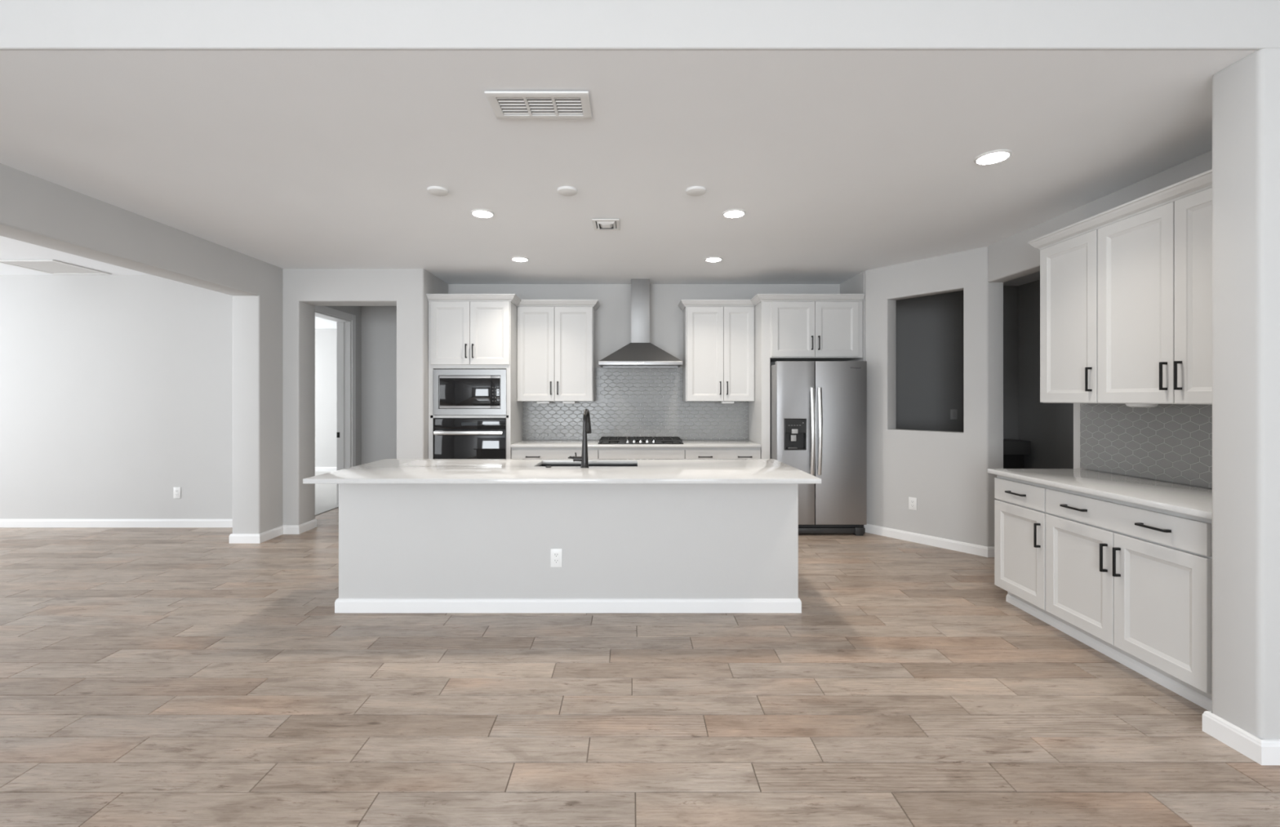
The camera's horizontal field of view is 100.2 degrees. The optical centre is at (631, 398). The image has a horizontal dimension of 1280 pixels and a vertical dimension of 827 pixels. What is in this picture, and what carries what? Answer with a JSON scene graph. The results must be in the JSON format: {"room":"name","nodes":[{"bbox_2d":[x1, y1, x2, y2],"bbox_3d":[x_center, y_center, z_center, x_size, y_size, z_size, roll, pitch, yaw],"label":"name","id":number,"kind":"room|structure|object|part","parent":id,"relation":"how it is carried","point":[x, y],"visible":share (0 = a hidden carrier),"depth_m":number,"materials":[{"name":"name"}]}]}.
{"room":"kitchen","nodes":[
{"label":"kitchen","id":0,"kind":"room"},
{"bbox_2d":[0,275,232,519],"bbox_3d":[-6.475,0.020,5.905,5.250,2.760,0.130,0,0,0],"label":"wall","id":1,"kind":"structure","parent":0,"point":[116,391],"depth_m":5.84,"materials":[{"name":"paint"}]},
{"bbox_2d":[0,519,232,527],"bbox_3d":[-6.405,1.355,5.833,5.030,0.090,0.014,0,0,0],"label":"baseboard","id":2,"kind":"structure","parent":1,"relation":"attached to","point":[3,522],"depth_m":5.83,"materials":[{"name":"white paint"}]},
{"bbox_2d":[173,487,180,497],"bbox_3d":[-4.960,1.024,5.835,0.076,0.122,0.008,0,0,0],"label":"power outlet","id":3,"kind":"object","parent":1,"relation":"attached to","point":[176,491],"visible":1,"depth_m":5.83,"materials":[{"name":"white plastic"}]},
{"bbox_2d":[0,163,282,533],"bbox_3d":[-3.755,0.020,3.830,0.270,2.760,3.540,0,0,0],"label":"wall","id":4,"kind":"structure","parent":0,"point":[36,211],"depth_m":4.82,"materials":[{"name":"paint"}]},
{"bbox_2d":[229,518,316,543],"bbox_3d":[-3.674,1.355,5.518,0.461,0.090,0.664,0,0,0],"label":"baseboard","id":5,"kind":"structure","parent":4,"relation":"attached to","point":[284,529],"depth_m":5.35,"materials":[{"name":"white paint"}]},
{"bbox_2d":[315,328,337,466],"bbox_3d":[-5.900,0.020,10.360,4.400,2.760,0.120,0,0,0],"label":"wall","id":6,"kind":"structure","parent":0,"point":[326,340],"depth_m":10.30,"materials":[{"name":"paint"}]},
{"bbox_2d":[315,466,337,471],"bbox_3d":[-5.900,1.355,10.293,4.120,0.090,0.014,0,0,0],"label":"baseboard","id":7,"kind":"structure","parent":6,"relation":"attached to","point":[317,468],"depth_m":10.29,"materials":[{"name":"white paint"}]},
{"bbox_2d":[316,306,361,466],"bbox_3d":[-3.800,0.020,6.625,0.180,2.760,1.650,0,0,0],"label":"wall","id":8,"kind":"structure","parent":0,"point":[355,310],"depth_m":7.25,"materials":[{"name":"paint"}]},
{"bbox_2d":[315,306,355,504],"bbox_3d":[-3.790,0.142,6.605,0.200,2.515,1.100,0,0,0],"label":"door frame","id":9,"kind":"structure","parent":8,"relation":"in","point":[346,329],"depth_m":7.05,"materials":[{"name":"white paint"}]},
{"bbox_2d":[282,268,433,524],"bbox_3d":[-2.957,0.020,5.700,1.587,2.760,0.300,0,0,0],"label":"wall","id":10,"kind":"structure","parent":0,"point":[304,290],"depth_m":5.55,"materials":[{"name":"paint"}]},
{"bbox_2d":[361,306,396,464],"bbox_3d":[-0.700,0.020,7.400,6.200,2.760,0.120,0,0,0],"label":"wall","id":11,"kind":"structure","parent":0,"point":[379,323],"depth_m":7.34,"materials":[{"name":"paint"}]},
{"bbox_2d":[433,275,448,293],"bbox_3d":[-2.297,0.020,6.100,0.265,2.760,0.600,0,0,0],"label":"wall","id":12,"kind":"structure","parent":0,"point":[440,286],"depth_m":6.02,"materials":[{"name":"paint"}]},
{"bbox_2d":[0,50,1256,328],"bbox_3d":[-1.550,-1.410,6.286,15.100,0.120,8.428,0,0,0],"label":"ceiling","id":13,"kind":"structure","parent":0,"point":[840,166],"depth_m":2.89,"materials":[{"name":"paint"}]},
{"bbox_2d":[0,259,111,275],"bbox_3d":[-5.925,-1.344,5.480,0.630,0.012,0.590,0,0,0],"label":"ceiling vent","id":14,"kind":"object","parent":13,"relation":"in","point":[47,266],"visible":1,"depth_m":5.47,"materials":[{"name":"white"}]},
{"bbox_2d":[426,186,448,195],"bbox_3d":[-1.255,-1.341,3.463,0.132,0.018,0.132,0,0,0],"label":"cover plate","id":15,"kind":"object","parent":13,"relation":"attached to","point":[433,190],"visible":1,"depth_m":3.44,"materials":[{"name":"white plastic"}]},
{"bbox_2d":[471,208,494,217],"bbox_3d":[-1.086,-1.342,3.892,0.165,0.016,0.165,0,0,0],"label":"recessed light","id":16,"kind":"object","parent":13,"relation":"in","point":[482,213],"visible":1,"depth_m":3.87,"materials":[{"name":"white plastic"}]},
{"bbox_2d":[511,256,528,262],"bbox_3d":[-1.080,-1.342,5.160,0.165,0.016,0.165,0,0,0],"label":"recessed light","id":17,"kind":"object","parent":13,"relation":"in","point":[520,259],"visible":1,"depth_m":5.13,"materials":[{"name":"white"}]},
{"bbox_2d":[484,91,592,119],"bbox_3d":[-0.418,-1.343,2.452,0.456,0.014,0.224,0,0,0],"label":"ceiling vent","id":18,"kind":"object","parent":13,"relation":"in","point":[504,104],"visible":1,"depth_m":2.44,"materials":[{"name":"white metal"}]},
{"bbox_2d":[556,186,577,195],"bbox_3d":[-0.418,-1.341,3.463,0.132,0.018,0.132,0,0,0],"label":"cover plate","id":19,"kind":"object","parent":13,"relation":"attached to","point":[563,190],"visible":1,"depth_m":3.44,"materials":[{"name":"white plastic"}]},
{"bbox_2d":[591,218,619,230],"bbox_3d":[-0.198,-1.339,4.130,0.204,0.022,0.250,0,0,0],"label":"ceiling vent","id":20,"kind":"object","parent":13,"relation":"in","point":[598,224],"visible":1,"depth_m":4.09,"materials":[{"name":"white metal"}]},
{"bbox_2d":[685,186,706,195],"bbox_3d":[0.414,-1.341,3.463,0.132,0.018,0.132,0,0,0],"label":"cover plate","id":21,"kind":"object","parent":13,"relation":"attached to","point":[694,190],"visible":1,"depth_m":3.44,"materials":[{"name":"white plastic"}]},
{"bbox_2d":[705,257,722,262],"bbox_3d":[0.788,-1.342,5.170,0.165,0.016,0.165,0,0,0],"label":"recessed light","id":22,"kind":"object","parent":13,"relation":"in","point":[708,259],"visible":1,"depth_m":5.14,"materials":[{"name":"white"}]},
{"bbox_2d":[722,208,745,217],"bbox_3d":[0.742,-1.342,3.892,0.165,0.016,0.165,0,0,0],"label":"recessed light","id":23,"kind":"object","parent":13,"relation":"in","point":[734,213],"visible":1,"depth_m":3.87,"materials":[{"name":"white plastic"}]},
{"bbox_2d":[973,149,1012,164],"bbox_3d":[2.012,-1.342,2.986,0.178,0.016,0.178,0,0,0],"label":"recessed light","id":24,"kind":"object","parent":13,"relation":"in","point":[995,156],"visible":1,"depth_m":2.96,"materials":[{"name":"white plastic"}]},
{"bbox_2d":[0,471,1279,826],"bbox_3d":[-2.175,1.436,2.575,13.850,0.088,15.750,0,0,0],"label":"floor","id":25,"kind":"structure","parent":0,"point":[150,677],"depth_m":2.43,"materials":[{"name":"brown wood"}]},
{"bbox_2d":[426,293,522,458],"bbox_3d":[-1.696,0.149,5.961,0.929,2.502,0.678,0,0,0],"label":"tall cabinet","id":26,"kind":"object","parent":25,"relation":"on","point":[466,331],"visible":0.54,"depth_m":5.67,"materials":[{"name":"white paint"}]},
{"bbox_3d":[-1.925,-0.695,5.670,0.416,0.666,0.020,0,0,0],"label":"door","id":27,"kind":"part","parent":26,"relation":"part of","materials":[{"name":"white paint"}]},
{"bbox_3d":[-1.752,-0.505,5.643,0.013,0.148,0.034,0,0,0],"label":"handle","id":28,"kind":"part","parent":26,"relation":"part of","materials":[{"name":"black metal"}]},
{"bbox_2d":[432,417,506,458],"bbox_3d":[-1.719,0.563,5.926,0.768,0.710,0.628,0,0,0],"label":"oven","id":29,"kind":"object","parent":26,"relation":"in","point":[452,437],"visible":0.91,"depth_m":5.65,"materials":[{"name":"black glass"}]},
{"bbox_3d":[-1.720,0.358,5.634,0.721,0.038,0.044,0,0,0],"label":"handle","id":30,"kind":"part","parent":29,"relation":"part of","materials":[{"name":"silver metal"}]},
{"bbox_3d":[-1.719,0.265,5.669,0.768,0.114,0.022,0,0,0],"label":"control panel","id":31,"kind":"part","parent":29,"relation":"part of","materials":[{"name":"black glass"}]},
{"bbox_2d":[433,368,506,414],"bbox_3d":[-1.716,-0.071,5.896,0.773,0.484,0.468,0,0,0],"label":"microwave","id":32,"kind":"object","parent":26,"relation":"in","point":[452,388],"visible":1,"depth_m":5.67,"materials":[{"name":"silver metal"}]},
{"bbox_3d":[-1.770,-0.072,5.675,0.545,0.346,0.010,0,0,0],"label":"door","id":33,"kind":"part","parent":32,"relation":"part of","materials":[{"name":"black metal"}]},
{"bbox_3d":[-1.445,-0.072,5.675,0.100,0.346,0.010,0,0,0],"label":"control panel","id":34,"kind":"part","parent":32,"relation":"part of","materials":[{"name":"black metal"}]},
{"bbox_3d":[-1.446,-0.072,5.669,0.097,0.294,0.002,0,0,0],"label":"control glass","id":35,"kind":"part","parent":32,"relation":"part of","materials":[{"name":"black glass"}]},
{"bbox_3d":[-1.696,-1.067,5.782,0.929,0.070,0.320,0,0,0],"label":"crown molding","id":36,"kind":"part","parent":26,"relation":"part of","materials":[{"name":"white paint"}]},
{"bbox_3d":[-1.505,-0.695,5.670,0.416,0.666,0.020,0,0,0],"label":"door","id":37,"kind":"part","parent":26,"relation":"part of","materials":[{"name":"white paint"}]},
{"bbox_2d":[511,447,598,458],"bbox_3d":[-0.823,0.958,5.973,0.929,0.884,0.634,0,0,0],"label":"base cabinet","id":38,"kind":"object","parent":25,"relation":"on","point":[516,452],"visible":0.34,"depth_m":5.69,"materials":[{"name":"white paint"}]},
{"bbox_2d":[511,440,761,447],"bbox_3d":[0.043,0.500,5.983,2.655,0.030,0.630,0,0,0],"label":"countertop","id":39,"kind":"structure","parent":38,"relation":"on","point":[524,443],"depth_m":5.68,"materials":[{"name":"white stone"}]},
{"bbox_2d":[598,436,683,444],"bbox_3d":[0.094,0.462,5.978,0.914,0.046,0.520,0,0,0],"label":"gas cooktop","id":40,"kind":"object","parent":39,"relation":"in","point":[603,440],"visible":1,"depth_m":5.86,"materials":[{"name":"black metal"}]},
{"bbox_2d":[334,483,801,613],"bbox_3d":[-0.418,0.958,3.905,3.052,0.884,0.810,0,0,0],"label":"kitchen island","id":41,"kind":"object","parent":25,"relation":"on","point":[404,548],"visible":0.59,"depth_m":3.51,"materials":[{"name":"paint"}]},
{"bbox_2d":[550,548,562,567],"bbox_3d":[-0.496,1.042,3.509,0.076,0.122,0.008,0,0,0],"label":"power outlet","id":42,"kind":"object","parent":41,"relation":"attached to","point":[556,554],"visible":1,"depth_m":3.51,"materials":[{"name":"white plastic"}]},
{"bbox_2d":[553,552,559,557],"bbox_3d":[-0.496,1.022,3.506,0.034,0.029,0.002,0,0,0],"label":"receptacle","id":43,"kind":"object","parent":42,"relation":"attached to","point":[555,554],"depth_m":3.51,"materials":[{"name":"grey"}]},
{"bbox_2d":[553,558,559,563],"bbox_3d":[-0.496,1.062,3.506,0.034,0.029,0.002,0,0,0],"label":"receptacle","id":44,"kind":"object","parent":42,"relation":"attached to","point":[555,560],"depth_m":3.51,"materials":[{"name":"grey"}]},
{"bbox_2d":[302,458,821,483],"bbox_3d":[-0.423,0.500,3.787,3.147,0.030,1.081,0,0,0],"label":"island countertop","id":45,"kind":"structure","parent":41,"relation":"on","point":[385,470],"depth_m":3.58,"materials":[{"name":"white stone"}]},
{"bbox_2d":[568,408,591,467],"bbox_3d":[-0.372,0.278,3.875,0.149,0.413,0.235,0,0,4],"label":"kitchen faucet","id":46,"kind":"object","parent":45,"relation":"on","point":[584,459],"visible":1,"depth_m":3.77,"materials":[{"name":"metal"}]},
{"bbox_3d":[-0.402,0.411,3.790,0.101,0.065,0.038,0,0,4],"label":"lever","id":47,"kind":"part","parent":46,"relation":"part of","materials":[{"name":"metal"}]},
{"bbox_3d":[-0.328,0.156,3.870,0.027,0.168,0.198,0,0,4],"label":"spout","id":48,"kind":"part","parent":46,"relation":"part of","materials":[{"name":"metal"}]},
{"bbox_2d":[539,463,637,466],"bbox_3d":[-0.334,0.628,4.035,0.780,0.224,0.418,0,0,0],"label":"sink","id":49,"kind":"object","parent":45,"relation":"in","point":[542,464],"visible":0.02,"depth_m":4.23,"materials":[{"name":"grey metal"}]},
{"bbox_3d":[-0.418,1.355,3.900,3.052,0.090,0.800,0,0,0],"label":"baseboard","id":50,"kind":"part","parent":41,"relation":"part of","materials":[{"name":"white paint"}]},
{"bbox_2d":[598,447,684,458],"bbox_3d":[0.102,0.958,5.973,0.921,0.884,0.634,0,0,0],"label":"base cabinet","id":51,"kind":"object","parent":25,"relation":"on","point":[603,452],"visible":0.08,"depth_m":5.69,"materials":[{"name":"white paint"}]},
{"bbox_2d":[684,447,760,458],"bbox_3d":[0.968,0.958,5.973,0.809,0.884,0.634,0,0,0],"label":"base cabinet","id":52,"kind":"object","parent":25,"relation":"on","point":[690,452],"visible":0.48,"depth_m":5.69,"materials":[{"name":"white paint"}]},
{"bbox_2d":[748,293,865,458],"bbox_3d":[1.881,0.149,5.961,1.130,2.502,0.678,0,0,0],"label":"tall cabinet","id":53,"kind":"object","parent":25,"relation":"on","point":[788,326],"visible":0.91,"depth_m":5.67,"materials":[{"name":"white paint"}]},
{"bbox_3d":[1.707,-0.737,5.670,0.454,0.582,0.020,0,0,0],"label":"door","id":54,"kind":"part","parent":53,"relation":"part of","materials":[{"name":"white paint"}]},
{"bbox_3d":[1.881,-1.067,5.782,1.130,0.070,0.320,0,0,0],"label":"crown molding","id":55,"kind":"part","parent":53,"relation":"part of","materials":[{"name":"white paint"}]},
{"bbox_3d":[1.972,-0.590,5.643,0.013,0.148,0.034,0,0,0],"label":"handle","id":56,"kind":"part","parent":53,"relation":"part of","materials":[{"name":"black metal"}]},
{"bbox_3d":[2.167,-0.737,5.670,0.458,0.582,0.020,0,0,0],"label":"door","id":57,"kind":"part","parent":53,"relation":"part of","materials":[{"name":"white paint"}]},
{"bbox_2d":[769,360,866,535],"bbox_3d":[1.933,0.507,5.816,0.917,1.785,0.868,0,0,0],"label":"refrigerator","id":58,"kind":"object","parent":25,"relation":"on","point":[818,409],"visible":0.94,"depth_m":5.45,"materials":[{"name":"grey metal"}]},
{"bbox_3d":[1.669,0.449,5.486,0.387,1.667,0.072,0,0,0],"label":"freezer door","id":59,"kind":"part","parent":58,"relation":"part of","materials":[{"name":"silver metal"}]},
{"bbox_3d":[1.828,0.328,5.417,0.042,0.885,0.069,0,0,0],"label":"handle","id":60,"kind":"part","parent":58,"relation":"part of","materials":[{"name":"silver metal"}]},
{"bbox_3d":[1.902,0.328,5.417,0.042,0.885,0.069,0,0,0],"label":"handle","id":61,"kind":"part","parent":58,"relation":"part of","materials":[{"name":"silver metal"}]},
{"bbox_3d":[2.130,0.449,5.486,0.524,1.667,0.072,0,0,0],"label":"fridge door","id":62,"kind":"part","parent":58,"relation":"part of","materials":[{"name":"silver metal"}]},
{"bbox_2d":[1003,439,1031,468],"bbox_3d":[4.200,0.940,6.223,0.620,0.920,0.345,0,0,0],"label":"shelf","id":63,"kind":"object","parent":25,"relation":"on","point":[1014,451],"visible":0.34,"depth_m":6.05,"materials":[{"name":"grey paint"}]},
{"bbox_2d":[994,475,1060,629],"bbox_3d":[2.805,0.958,3.477,0.669,0.884,0.457,0,0,0],"label":"base cabinet","id":64,"kind":"object","parent":25,"relation":"on","point":[1020,505],"visible":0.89,"depth_m":3.45,"materials":[{"name":"white paint"}]},
{"bbox_3d":[2.488,0.615,3.477,0.034,0.013,0.148,0,0,0],"label":"handle","id":65,"kind":"part","parent":64,"relation":"part of","materials":[{"name":"black metal"}]},
{"bbox_3d":[2.515,0.615,3.477,0.020,0.144,0.449,0,0,0],"label":"drawer","id":66,"kind":"part","parent":64,"relation":"part of","materials":[{"name":"white paint"}]},
{"bbox_3d":[2.515,0.991,3.477,0.020,0.588,0.449,0,0,0],"label":"door","id":67,"kind":"part","parent":64,"relation":"part of","materials":[{"name":"white paint"}]},
{"bbox_3d":[2.594,1.375,3.477,0.012,0.050,0.457,0,0,0],"label":"toe molding","id":68,"kind":"part","parent":64,"relation":"part of","materials":[{"name":"white paint"}]},
{"bbox_3d":[2.488,0.838,3.288,0.034,0.148,0.013,0,0,0],"label":"handle","id":69,"kind":"part","parent":64,"relation":"part of","materials":[{"name":"black metal"}]},
{"bbox_2d":[1045,485,1212,711],"bbox_3d":[2.805,0.958,2.751,0.669,0.884,0.995,0,0,0],"label":"base cabinet","id":70,"kind":"object","parent":25,"relation":"on","point":[1131,583],"visible":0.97,"depth_m":2.68,"materials":[{"name":"white paint"}]},
{"bbox_3d":[2.488,0.615,3.018,0.034,0.013,0.148,0,0,0],"label":"handle","id":71,"kind":"part","parent":70,"relation":"part of","materials":[{"name":"black metal"}]},
{"bbox_3d":[2.515,0.991,3.017,0.020,0.588,0.454,0,0,0],"label":"door","id":72,"kind":"part","parent":70,"relation":"part of","materials":[{"name":"white paint"}]},
{"bbox_2d":[987,468,1212,519],"bbox_3d":[2.804,0.500,2.985,0.668,0.030,1.475,0,0,0],"label":"countertop","id":73,"kind":"structure","parent":70,"relation":"on","point":[1189,500],"depth_m":2.95,"materials":[{"name":"white stone"}]},
{"bbox_3d":[2.488,0.838,2.825,0.034,0.148,0.013,0,0,0],"label":"handle","id":74,"kind":"part","parent":70,"relation":"part of","materials":[{"name":"black metal"}]},
{"bbox_3d":[2.488,0.838,2.749,0.034,0.148,0.013,0,0,0],"label":"handle","id":75,"kind":"part","parent":70,"relation":"part of","materials":[{"name":"black metal"}]},
{"bbox_3d":[2.515,0.615,2.788,0.020,0.144,0.911,0,0,0],"label":"drawer","id":76,"kind":"part","parent":70,"relation":"part of","materials":[{"name":"white paint"}]},
{"bbox_3d":[2.594,1.375,2.751,0.012,0.050,0.995,0,0,0],"label":"toe molding","id":77,"kind":"part","parent":70,"relation":"part of","materials":[{"name":"white paint"}]},
{"bbox_3d":[2.488,0.615,2.559,0.034,0.013,0.148,0,0,0],"label":"handle","id":78,"kind":"part","parent":70,"relation":"part of","materials":[{"name":"black metal"}]},
{"bbox_3d":[2.515,0.991,2.559,0.020,0.588,0.452,0,0,0],"label":"door","id":79,"kind":"part","parent":70,"relation":"part of","materials":[{"name":"white paint"}]},
{"bbox_2d":[1212,48,1279,739],"bbox_3d":[3.585,0.020,2.152,2.330,2.760,0.185,0,0,0],"label":"wall pier","id":80,"kind":"object","parent":25,"relation":"on","point":[1246,93],"visible":0.82,"depth_m":2.11,"materials":[{"name":"paint"}]},
{"bbox_2d":[1202,711,1279,764],"bbox_3d":[3.503,1.355,2.152,2.194,0.090,0.213,0,0,0],"label":"baseboard","id":81,"kind":"object","parent":80,"relation":"attached to","point":[1264,752],"visible":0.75,"depth_m":2.11,"materials":[{"name":"white paint"}]},
{"bbox_2d":[0,0,1279,50],"bbox_3d":[0.275,-1.504,2.069,8.950,0.311,0.018,0,0,0],"label":"wall header","id":82,"kind":"structure","parent":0,"point":[24,24],"depth_m":2.06,"materials":[{"name":"paint"}]},
{"bbox_2d":[448,284,839,401],"bbox_3d":[0.100,0.020,6.370,5.000,2.760,0.120,0,0,0],"label":"wall","id":83,"kind":"structure","parent":0,"point":[613,315],"depth_m":6.31,"materials":[{"name":"paint"}]},
{"bbox_2d":[516,299,599,401],"bbox_3d":[-0.834,-0.537,6.121,0.910,1.130,0.358,0,0,0],"label":"upper cabinet","id":84,"kind":"object","parent":83,"relation":"attached to","point":[556,338],"visible":0.98,"depth_m":5.99,"materials":[{"name":"white paint"}]},
{"bbox_3d":[-1.075,-0.502,5.990,0.412,1.052,0.020,0,0,0],"label":"door","id":85,"kind":"part","parent":84,"relation":"part of","materials":[{"name":"white paint"}]},
{"bbox_2d":[537,401,550,403],"bbox_3d":[-1.005,0.041,6.080,0.140,0.024,0.070,0,0,0],"label":"light","id":86,"kind":"object","parent":84,"relation":"attached to","point":[537,402],"visible":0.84,"depth_m":6.04,"materials":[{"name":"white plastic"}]},
{"bbox_3d":[-0.834,-1.067,6.121,0.910,0.070,0.358,0,0,0],"label":"crown molding","id":87,"kind":"part","parent":84,"relation":"part of","materials":[{"name":"white paint"}]},
{"bbox_2d":[562,401,575,403],"bbox_3d":[-0.715,0.041,6.080,0.140,0.024,0.070,0,0,0],"label":"light","id":88,"kind":"object","parent":84,"relation":"attached to","point":[562,402],"visible":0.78,"depth_m":6.04,"materials":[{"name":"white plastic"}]},
{"bbox_3d":[-0.655,-0.502,5.990,0.420,1.052,0.020,0,0,0],"label":"door","id":89,"kind":"part","parent":84,"relation":"part of","materials":[{"name":"white paint"}]},
{"bbox_2d":[522,367,748,439],"bbox_3d":[0.043,0.059,6.305,2.655,0.850,0.008,0,0,0],"label":"tile backsplash","id":90,"kind":"structure","parent":83,"relation":"attached to","point":[630,402],"depth_m":6.30,"materials":[{"name":"grey tile"}]},
{"bbox_2d":[598,279,682,367],"bbox_3d":[0.094,-0.859,6.056,0.912,0.981,0.495,0,0,0],"label":"range hood","id":91,"kind":"object","parent":83,"relation":"attached to","point":[640,353],"visible":1,"depth_m":6.03,"materials":[{"name":"silver metal"}]},
{"bbox_2d":[678,299,755,401],"bbox_3d":[0.959,-0.537,6.121,0.830,1.130,0.358,0,0,0],"label":"upper cabinet","id":92,"kind":"object","parent":83,"relation":"attached to","point":[718,335],"visible":0.98,"depth_m":5.99,"materials":[{"name":"white paint"}]},
{"bbox_3d":[0.818,-0.502,5.990,0.408,1.052,0.020,0,0,0],"label":"door","id":93,"kind":"part","parent":92,"relation":"part of","materials":[{"name":"white paint"}]},
{"bbox_3d":[0.959,-1.067,6.121,0.830,0.070,0.358,0,0,0],"label":"crown molding","id":94,"kind":"part","parent":92,"relation":"part of","materials":[{"name":"white paint"}]},
{"bbox_2d":[720,401,733,403],"bbox_3d":[1.085,0.041,6.080,0.140,0.024,0.070,0,0,0],"label":"light","id":95,"kind":"object","parent":92,"relation":"attached to","point":[721,402],"visible":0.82,"depth_m":6.04,"materials":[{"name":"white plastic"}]},
{"bbox_3d":[1.196,-0.502,5.990,0.340,1.052,0.020,0,0,0],"label":"door","id":96,"kind":"part","parent":92,"relation":"part of","materials":[{"name":"white paint"}]},
{"bbox_2d":[840,271,865,360],"bbox_3d":[2.510,0.020,6.020,0.120,2.760,0.720,0,0,0],"label":"wall","id":97,"kind":"structure","parent":0,"point":[856,284],"depth_m":5.77,"materials":[{"name":"paint"}]},
{"bbox_2d":[865,246,1003,546],"bbox_3d":[2.874,0.020,5.193,0.150,2.760,1.217,0,0,-37],"label":"wall","id":98,"kind":"structure","parent":0,"point":[952,485],"depth_m":5.05,"materials":[{"name":"paint"}]},
{"bbox_2d":[908,497,916,510],"bbox_3d":[2.751,1.027,5.246,0.008,0.122,0.076,0,0,-38],"label":"power outlet","id":99,"kind":"object","parent":98,"relation":"attached to","point":[912,500],"visible":1,"depth_m":5.24,"materials":[{"name":"white plastic"}]},
{"bbox_2d":[863,524,994,557],"bbox_3d":[2.833,1.355,5.145,0.123,0.090,1.244,0,0,-44],"label":"baseboard","id":100,"kind":"structure","parent":98,"relation":"attached to","point":[988,552],"depth_m":5.09,"materials":[{"name":"white paint"}]},
{"bbox_2d":[896,285,1018,439],"bbox_3d":[3.925,0.020,6.460,2.750,2.760,0.120,0,0,0],"label":"wall","id":101,"kind":"structure","parent":0,"point":[930,328],"depth_m":6.40,"materials":[{"name":"paint"}]},
{"bbox_2d":[950,408,957,419],"bbox_3d":[3.845,0.185,6.395,0.080,0.120,0.009,0,0,0],"label":"light switch","id":102,"kind":"object","parent":101,"relation":"attached to","point":[953,412],"visible":1,"depth_m":6.39,"materials":[{"name":"grey plastic"}]},
{"bbox_2d":[1018,280,1073,468],"bbox_3d":[4.680,0.020,4.725,0.120,2.760,3.450,0,0,0],"label":"wall","id":103,"kind":"structure","parent":0,"point":[1049,427],"depth_m":6.13,"materials":[{"name":"paint"}]},
{"bbox_2d":[987,150,1212,488],"bbox_3d":[3.225,0.020,3.473,0.150,2.760,2.545,0,0,0],"label":"wall","id":104,"kind":"structure","parent":0,"point":[1011,258],"depth_m":3.81,"materials":[{"name":"paint"}]},
{"bbox_2d":[1027,217,1100,403],"bbox_3d":[2.963,-0.537,3.506,0.363,1.130,0.515,0,0,0],"label":"upper cabinet","id":105,"kind":"object","parent":104,"relation":"attached to","point":[1068,255],"visible":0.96,"depth_m":3.46,"materials":[{"name":"white paint"}]},
{"bbox_3d":[2.963,-1.067,3.506,0.363,0.070,0.515,0,0,0],"label":"crown molding","id":106,"kind":"part","parent":105,"relation":"part of","materials":[{"name":"white paint"}]},
{"bbox_3d":[2.803,-0.120,3.288,0.034,0.148,0.013,0,0,0],"label":"handle","id":107,"kind":"part","parent":105,"relation":"part of","materials":[{"name":"black metal"}]},
{"bbox_2d":[1080,403,1212,488],"bbox_3d":[3.144,0.256,3.002,0.009,0.454,1.500,0,0,0],"label":"tile backsplash","id":108,"kind":"structure","parent":104,"relation":"attached to","point":[1169,442],"depth_m":3.24,"materials":[{"name":"grey tile"}]},
{"bbox_2d":[1090,168,1212,404],"bbox_3d":[2.963,-0.537,2.751,0.363,1.130,0.995,0,0,0],"label":"upper cabinet","id":109,"kind":"object","parent":104,"relation":"attached to","point":[1155,248],"visible":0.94,"depth_m":2.87,"materials":[{"name":"white paint"}]},
{"bbox_3d":[2.830,-0.502,3.017,0.020,1.052,0.454,0,0,0],"label":"door","id":110,"kind":"part","parent":109,"relation":"part of","materials":[{"name":"white paint"}]},
{"bbox_2d":[1125,403,1158,407],"bbox_3d":[2.990,0.039,3.140,0.140,0.022,0.140,0,0,0],"label":"light","id":111,"kind":"object","parent":109,"relation":"attached to","point":[1127,405],"visible":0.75,"depth_m":3.09,"materials":[{"name":"white plastic"}]},
{"bbox_3d":[2.811,-1.067,2.751,0.058,0.070,0.995,0,0,0],"label":"crown molding","id":112,"kind":"part","parent":109,"relation":"part of","materials":[{"name":"white paint"}]},
{"bbox_3d":[2.803,-0.120,2.825,0.034,0.148,0.013,0,0,0],"label":"handle","id":113,"kind":"part","parent":109,"relation":"part of","materials":[{"name":"black metal"}]},
{"bbox_3d":[2.803,-0.120,2.749,0.034,0.148,0.013,0,0,0],"label":"handle","id":114,"kind":"part","parent":109,"relation":"part of","materials":[{"name":"black metal"}]},
{"bbox_3d":[2.830,-0.502,2.559,0.020,1.052,0.452,0,0,0],"label":"door","id":115,"kind":"part","parent":109,"relation":"part of","materials":[{"name":"white paint"}]}
]}

